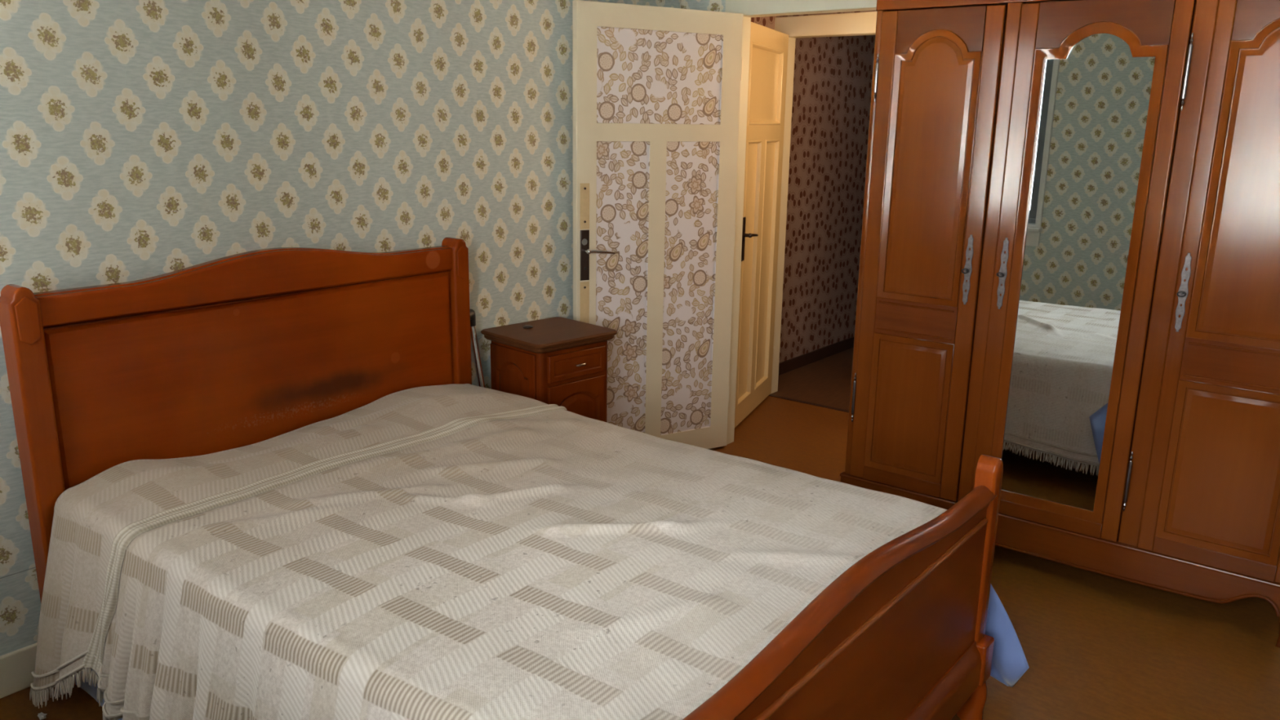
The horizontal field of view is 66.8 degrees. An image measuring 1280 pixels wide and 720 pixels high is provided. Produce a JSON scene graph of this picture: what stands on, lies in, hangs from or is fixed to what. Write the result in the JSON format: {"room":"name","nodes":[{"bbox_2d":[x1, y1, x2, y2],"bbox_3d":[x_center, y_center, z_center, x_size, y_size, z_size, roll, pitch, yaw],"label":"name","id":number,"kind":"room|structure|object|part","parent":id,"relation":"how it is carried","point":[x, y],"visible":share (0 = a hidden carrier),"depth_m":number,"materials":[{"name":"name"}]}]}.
{"room":"bedroom","nodes":[
{"label":"bedroom","id":0,"kind":"room"},
{"bbox_2d":[0,0,680,656],"bbox_3d":[-1.225,-0.456,3.101,0.100,2.500,4.550,12,17,37],"label":"wall","id":1,"kind":"structure","parent":0,"point":[140,139],"depth_m":3.04,"materials":[{"name":"paper"}]},
{"bbox_2d":[0,642,36,698],"bbox_3d":[-1.126,0.688,3.441,0.016,0.118,4.180,12,17,37],"label":"baseboard","id":2,"kind":"structure","parent":1,"relation":"attached to","point":[16,667],"depth_m":2.69,"materials":[{"name":"beige paint"}]},
{"bbox_2d":[572,0,743,448],"bbox_3d":[0.097,-0.512,4.351,0.842,2.024,0.088,-7,16,-30],"label":"door","id":3,"kind":"structure","parent":1,"relation":"in","point":[656,90],"depth_m":4.32,"materials":[{"name":"beige paint"}]},
{"bbox_3d":[-0.237,-0.450,4.172,0.042,0.217,0.006,-7,16,-30],"label":"handle plate","id":4,"kind":"part","parent":3,"relation":"part of","materials":[{"name":"brown metal"}]},
{"bbox_3d":[-0.176,-0.468,4.174,0.134,0.028,0.048,-7,16,-30],"label":"lever","id":5,"kind":"part","parent":3,"relation":"part of","materials":[{"name":"silver metal"}]},
{"bbox_3d":[-0.081,-0.278,4.317,0.262,1.355,0.005,-7,16,-30],"label":"paper panel","id":6,"kind":"part","parent":3,"relation":"part of","materials":[{"name":"beige paper"}]},
{"bbox_3d":[0.092,-1.215,4.181,0.631,0.385,0.005,-7,16,-30],"label":"paper panel","id":7,"kind":"part","parent":3,"relation":"part of","materials":[{"name":"beige paper"}]},
{"bbox_3d":[0.229,-0.317,4.494,0.284,1.355,0.005,-7,16,-30],"label":"paper panel","id":8,"kind":"part","parent":3,"relation":"part of","materials":[{"name":"beige paper"}]},
{"bbox_2d":[0,346,1279,719],"bbox_3d":[1.992,0.681,4.119,4.700,0.100,9.680,12,17,37],"label":"floor","id":9,"kind":"structure","parent":0,"point":[1095,646],"depth_m":3.09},
{"bbox_2d":[37,712,47,719],"bbox_3d":[-1.588,0.946,2.581,0.030,0.016,0.020,12,17,37],"label":"paper scrap","id":10,"kind":"object","parent":9,"relation":"on","point":[42,716],"visible":1,"depth_m":2.57,"materials":[{"name":"white paper"}]},
{"bbox_2d":[470,308,485,387],"bbox_3d":[-0.618,0.224,3.830,0.163,0.846,0.076,7,15,22],"label":"cane","id":11,"kind":"object","parent":9,"relation":"on","point":[474,344],"visible":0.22,"depth_m":3.79,"materials":[{"name":"silver metal"}]},
{"bbox_2d":[0,237,1003,719],"bbox_3d":[-0.356,0.384,2.558,2.124,1.165,1.566,12,17,37],"label":"bed","id":12,"kind":"object","parent":9,"relation":"on","point":[248,348],"visible":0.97,"depth_m":2.68,"materials":[{"name":"brown wood"}]},
{"bbox_3d":[-1.604,0.360,2.621,0.082,1.134,0.073,12,17,37],"label":"post","id":13,"kind":"part","parent":12,"relation":"part of","materials":[{"name":"brown wood"}]},
{"bbox_3d":[-1.158,0.088,3.153,0.038,0.900,1.436,12,17,37],"label":"headboard","id":14,"kind":"part","parent":12,"relation":"part of","materials":[{"name":"brown wood"}]},
{"bbox_3d":[-1.134,-0.276,3.047,0.030,0.134,1.404,12,17,37],"label":"rail","id":15,"kind":"part","parent":12,"relation":"part of","materials":[{"name":"brown wood"}]},
{"bbox_3d":[-1.134,0.094,3.135,0.017,0.619,1.396,12,17,37],"label":"panel","id":16,"kind":"part","parent":12,"relation":"part of","materials":[{"name":"brown wood"}]},
{"bbox_3d":[-0.698,0.098,3.739,0.082,1.134,0.073,12,17,37],"label":"post","id":17,"kind":"part","parent":12,"relation":"part of","materials":[{"name":"brown wood"}]},
{"bbox_2d":[75,584,1029,719],"bbox_3d":[-0.226,0.670,2.645,2.055,0.546,1.686,12,17,37],"label":"sheet","id":18,"kind":"object","parent":12,"relation":"on","point":[1009,661],"visible":0.02,"depth_m":2.69,"materials":[{"name":"blue fabric"}]},
{"bbox_2d":[29,383,947,719],"bbox_3d":[-0.367,0.622,2.597,1.942,0.609,1.678,12,17,37],"label":"bedspread","id":19,"kind":"object","parent":18,"relation":"on","point":[454,551],"visible":0.87,"depth_m":2.29,"materials":[{"name":"beige fabric"}]},
{"bbox_3d":[-0.851,0.948,2.035,1.912,0.141,0.093,12,17,37],"label":"hem cord","id":20,"kind":"part","parent":19,"relation":"part of","materials":[{"name":"beige fabric"}]},
{"bbox_3d":[-0.846,0.916,2.033,1.912,0.141,0.093,12,17,37],"label":"hem cord","id":21,"kind":"part","parent":19,"relation":"part of","materials":[{"name":"beige fabric"}]},
{"bbox_3d":[0.445,0.450,1.940,0.051,0.096,1.456,12,17,37],"label":"crest rail","id":22,"kind":"part","parent":12,"relation":"part of","materials":[{"name":"brown wood"}]},
{"bbox_3d":[0.440,0.691,2.001,0.026,0.552,1.456,12,17,37],"label":"footboard","id":23,"kind":"part","parent":12,"relation":"part of","materials":[{"name":"brown wood"}]},
{"bbox_3d":[0.450,0.706,1.993,0.003,0.346,1.421,12,17,37],"label":"panel","id":24,"kind":"part","parent":12,"relation":"part of","materials":[{"name":"brown wood"}]},
{"bbox_3d":[0.445,0.932,2.053,0.062,0.129,1.416,12,17,37],"label":"rail","id":25,"kind":"part","parent":12,"relation":"part of","materials":[{"name":"brown wood"}]},
{"bbox_3d":[0.903,0.907,2.639,0.076,0.150,0.072,12,17,37],"label":"leg","id":26,"kind":"part","parent":12,"relation":"part of","materials":[{"name":"brown wood"}]},
{"bbox_3d":[0.896,0.542,2.559,0.052,0.606,0.064,12,17,37],"label":"post","id":27,"kind":"part","parent":12,"relation":"part of","materials":[{"name":"brown wood"}]},
{"bbox_2d":[480,316,617,422],"bbox_3d":[-0.367,0.237,3.981,0.422,0.756,0.389,-13,19,-43],"label":"nightstand","id":28,"kind":"object","parent":9,"relation":"on","point":[561,362],"depth_m":3.81,"materials":[{"name":"brown wood"}]},
{"bbox_3d":[-0.502,0.248,3.851,0.008,0.495,0.210,-13,19,-43],"label":"panel","id":29,"kind":"part","parent":28,"relation":"part of","materials":[{"name":"brown wood"}]},
{"bbox_3d":[-0.501,0.242,3.850,0.010,0.586,0.280,-13,19,-43],"label":"frame","id":30,"kind":"part","parent":28,"relation":"part of","materials":[{"name":"brown wood"}]},
{"bbox_3d":[-0.453,-0.135,3.925,0.038,0.009,0.038,12,17,37],"label":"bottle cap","id":31,"kind":"part","parent":28,"relation":"part of","materials":[{"name":"brown wood"}]},
{"bbox_3d":[-0.246,0.015,3.805,0.290,0.104,0.014,-13,19,-43],"label":"drawer","id":32,"kind":"part","parent":28,"relation":"part of","materials":[{"name":"brown wood"}]},
{"bbox_3d":[-0.251,0.305,3.877,0.290,0.458,0.012,-13,19,-43],"label":"cupboard door","id":33,"kind":"part","parent":28,"relation":"part of","materials":[{"name":"brown wood"}]},
{"bbox_3d":[-0.242,0.017,3.801,0.244,0.064,0.004,-13,19,-43],"label":"drawer panel","id":34,"kind":"part","parent":28,"relation":"part of","materials":[{"name":"brown wood"}]},
{"bbox_3d":[-0.250,0.310,3.877,0.230,0.380,0.008,-13,19,-43],"label":"door panel","id":35,"kind":"part","parent":28,"relation":"part of","materials":[{"name":"brown wood"}]},
{"bbox_3d":[-0.234,0.018,3.793,0.049,0.011,0.023,-13,19,-43],"label":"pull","id":36,"kind":"part","parent":28,"relation":"part of","materials":[{"name":"silver metal"}]},
{"bbox_3d":[-0.237,0.183,4.106,0.010,0.586,0.280,-13,19,-43],"label":"frame","id":37,"kind":"part","parent":28,"relation":"part of","materials":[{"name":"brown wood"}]},
{"bbox_2d":[768,394,848,413],"bbox_3d":[1.246,0.305,5.380,1.300,0.005,0.030,12,17,37],"label":"floor strip","id":38,"kind":"object","parent":9,"relation":"on","point":[771,395],"depth_m":5.58,"materials":[{"name":"brown wood"}]},
{"bbox_2d":[840,0,1279,647],"bbox_3d":[1.559,-0.308,3.368,1.698,2.168,0.539,12,17,37],"label":"wardrobe","id":39,"kind":"object","parent":9,"relation":"on","point":[1069,268],"visible":0.92,"depth_m":3.21,"materials":[{"name":"brown wood"}]},
{"bbox_3d":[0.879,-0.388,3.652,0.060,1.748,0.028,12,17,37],"label":"door","id":40,"kind":"part","parent":39,"relation":"part of","materials":[{"name":"brown wood"}]},
{"bbox_3d":[1.012,0.465,3.744,0.310,0.053,0.028,12,17,37],"label":"rail","id":41,"kind":"part","parent":39,"relation":"part of","materials":[{"name":"brown wood"}]},
{"bbox_3d":[1.010,0.180,3.665,0.311,0.538,0.014,12,17,37],"label":"panel","id":42,"kind":"part","parent":39,"relation":"part of","materials":[{"name":"brown wood"}]},
{"bbox_3d":[1.021,-0.149,3.593,0.310,0.135,0.028,12,17,37],"label":"rail","id":43,"kind":"part","parent":39,"relation":"part of","materials":[{"name":"brown wood"}]},
{"bbox_3d":[1.023,-0.675,3.454,0.311,0.954,0.014,12,17,37],"label":"panel","id":44,"kind":"part","parent":39,"relation":"part of","materials":[{"name":"brown wood"}]},
{"bbox_3d":[1.037,-1.136,3.349,0.310,0.145,0.028,12,17,37],"label":"rail","id":45,"kind":"part","parent":39,"relation":"part of","materials":[{"name":"brown wood"}]},
{"bbox_3d":[1.156,-0.317,3.423,0.028,0.248,0.003,12,17,37],"label":"lock plate","id":46,"kind":"part","parent":39,"relation":"part of","materials":[{"name":"silver metal"}]},
{"bbox_3d":[1.252,-0.298,3.350,0.028,0.248,0.003,12,17,37],"label":"lock plate","id":47,"kind":"part","parent":39,"relation":"part of","materials":[{"name":"silver metal"}]},
{"bbox_3d":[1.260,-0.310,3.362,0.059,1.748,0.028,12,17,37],"label":"mirror door","id":48,"kind":"part","parent":39,"relation":"part of","materials":[{"name":"brown wood"}]},
{"bbox_3d":[1.424,0.550,3.431,0.391,0.051,0.028,12,17,37],"label":"rail","id":49,"kind":"part","parent":39,"relation":"part of","materials":[{"name":"brown wood"}]},
{"bbox_3d":[1.714,-0.354,3.560,1.490,1.930,0.013,12,17,37],"label":"panel","id":50,"kind":"part","parent":39,"relation":"part of","materials":[{"name":"brown wood"}]},
{"bbox_3d":[1.425,0.583,3.432,1.570,0.012,0.036,12,17,37],"label":"moulding","id":51,"kind":"part","parent":39,"relation":"part of","materials":[{"name":"brown wood"}]},
{"bbox_3d":[1.427,0.678,3.460,1.570,0.205,0.035,12,17,37],"label":"board","id":52,"kind":"part","parent":39,"relation":"part of","materials":[{"name":"brown wood"}]},
{"bbox_2d":[1000,33,1155,511],"bbox_3d":[1.435,-0.265,3.227,0.332,1.569,0.001,12,17,37],"label":"mirror","id":53,"kind":"object","parent":39,"relation":"attached to","point":[1095,102],"depth_m":3.22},
{"bbox_3d":[1.432,-0.264,3.223,0.392,1.629,0.020,12,17,37],"label":"mirror moulding","id":54,"kind":"part","parent":39,"relation":"part of","materials":[{"name":"brown wood"}]},
{"bbox_3d":[1.449,-1.053,3.034,0.391,0.142,0.028,12,17,37],"label":"rail","id":55,"kind":"part","parent":39,"relation":"part of","materials":[{"name":"brown wood"}]},
{"bbox_3d":[1.688,-0.209,3.018,0.028,0.248,0.003,12,17,37],"label":"lock plate","id":56,"kind":"part","parent":39,"relation":"part of","materials":[{"name":"silver metal"}]},
{"bbox_3d":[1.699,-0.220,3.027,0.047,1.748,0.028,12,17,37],"label":"door","id":57,"kind":"part","parent":39,"relation":"part of","materials":[{"name":"brown wood"}]},
{"bbox_3d":[1.839,0.633,3.114,0.341,0.053,0.028,12,17,37],"label":"rail","id":58,"kind":"part","parent":39,"relation":"part of","materials":[{"name":"brown wood"}]},
{"bbox_3d":[1.837,0.348,3.035,0.342,0.538,0.014,12,17,37],"label":"panel","id":59,"kind":"part","parent":39,"relation":"part of","materials":[{"name":"brown wood"}]},
{"bbox_3d":[1.849,0.020,2.962,0.341,0.135,0.028,12,17,37],"label":"rail","id":60,"kind":"part","parent":39,"relation":"part of","materials":[{"name":"brown wood"}]},
{"bbox_3d":[1.851,-0.508,2.824,0.342,0.957,0.014,12,17,37],"label":"panel","id":61,"kind":"part","parent":39,"relation":"part of","materials":[{"name":"brown wood"}]},
{"bbox_3d":[1.864,-0.972,2.717,0.341,0.136,0.028,12,17,37],"label":"rail","id":62,"kind":"part","parent":39,"relation":"part of","materials":[{"name":"brown wood"}]},
{"bbox_2d":[680,0,725,12],"bbox_3d":[1.881,-0.508,3.504,4.320,2.500,0.070,12,17,37],"label":"wall","id":63,"kind":"structure","parent":0,"point":[703,5],"depth_m":4.47,"materials":[{"name":"paper"}]},
{"bbox_2d":[724,0,876,444],"bbox_3d":[0.799,-0.538,4.362,1.025,2.115,0.088,12,17,37],"label":"door frame","id":64,"kind":"structure","parent":63,"relation":"attached to","point":[749,8],"depth_m":4.46,"materials":[{"name":"paint"}]},
{"bbox_2d":[751,16,776,30],"bbox_3d":[0.431,-0.950,5.202,0.070,2.500,0.890,12,17,37],"label":"wall","id":65,"kind":"structure","parent":0,"point":[766,21],"depth_m":5.24,"materials":[{"name":"paper"}]},
{"bbox_2d":[776,9,876,17],"bbox_3d":[2.369,-0.703,4.326,4.600,2.500,0.080,12,17,37],"label":"wall","id":66,"kind":"structure","parent":0,"point":[874,10],"depth_m":5.13,"materials":[{"name":"paper"}]},
{"bbox_2d":[734,22,788,427],"bbox_3d":[0.648,-0.696,5.141,0.088,2.018,0.821,6,15,21],"label":"door","id":67,"kind":"structure","parent":66,"relation":"in","point":[768,49],"depth_m":5.16,"materials":[{"name":"yellow paint"}]},
{"bbox_3d":[0.513,-0.601,4.832,0.011,0.217,0.042,6,15,21],"label":"handle plate","id":68,"kind":"part","parent":67,"relation":"part of","materials":[{"name":"brown metal"}]},
{"bbox_3d":[0.558,-0.444,5.027,0.022,1.355,0.256,6,15,21],"label":"panel","id":69,"kind":"part","parent":67,"relation":"part of","materials":[{"name":"yellow paint"}]},
{"bbox_3d":[0.555,-0.628,4.869,0.048,0.028,0.134,6,15,21],"label":"lever","id":70,"kind":"part","parent":67,"relation":"part of","materials":[{"name":"brown metal"}]},
{"bbox_3d":[0.641,-1.400,4.962,0.022,0.385,0.615,6,15,21],"label":"panel","id":71,"kind":"part","parent":67,"relation":"part of","materials":[{"name":"yellow paint"}]},
{"bbox_3d":[0.691,-0.519,5.342,0.022,1.355,0.277,6,15,21],"label":"panel","id":72,"kind":"part","parent":67,"relation":"part of","materials":[{"name":"yellow paint"}]},
{"bbox_2d":[769,11,876,394],"bbox_3d":[1.195,-0.757,5.253,1.150,2.125,0.096,12,17,37],"label":"door frame","id":73,"kind":"structure","parent":66,"relation":"attached to","point":[857,24],"depth_m":5.34,"materials":[{"name":"beige paint"}]},
{"bbox_2d":[778,35,875,363],"bbox_3d":[1.907,-1.430,7.237,0.100,2.500,4.060,12,17,37],"label":"wall","id":74,"kind":"structure","parent":0,"point":[833,76],"depth_m":6.33,"materials":[{"name":"paper"}]},
{"bbox_2d":[778,336,854,375],"bbox_3d":[1.933,-0.244,7.494,0.013,0.075,4.060,12,17,37],"label":"baseboard","id":75,"kind":"structure","parent":74,"relation":"attached to","point":[802,360],"depth_m":6.56,"materials":[{"name":"brown wood"}]}
]}

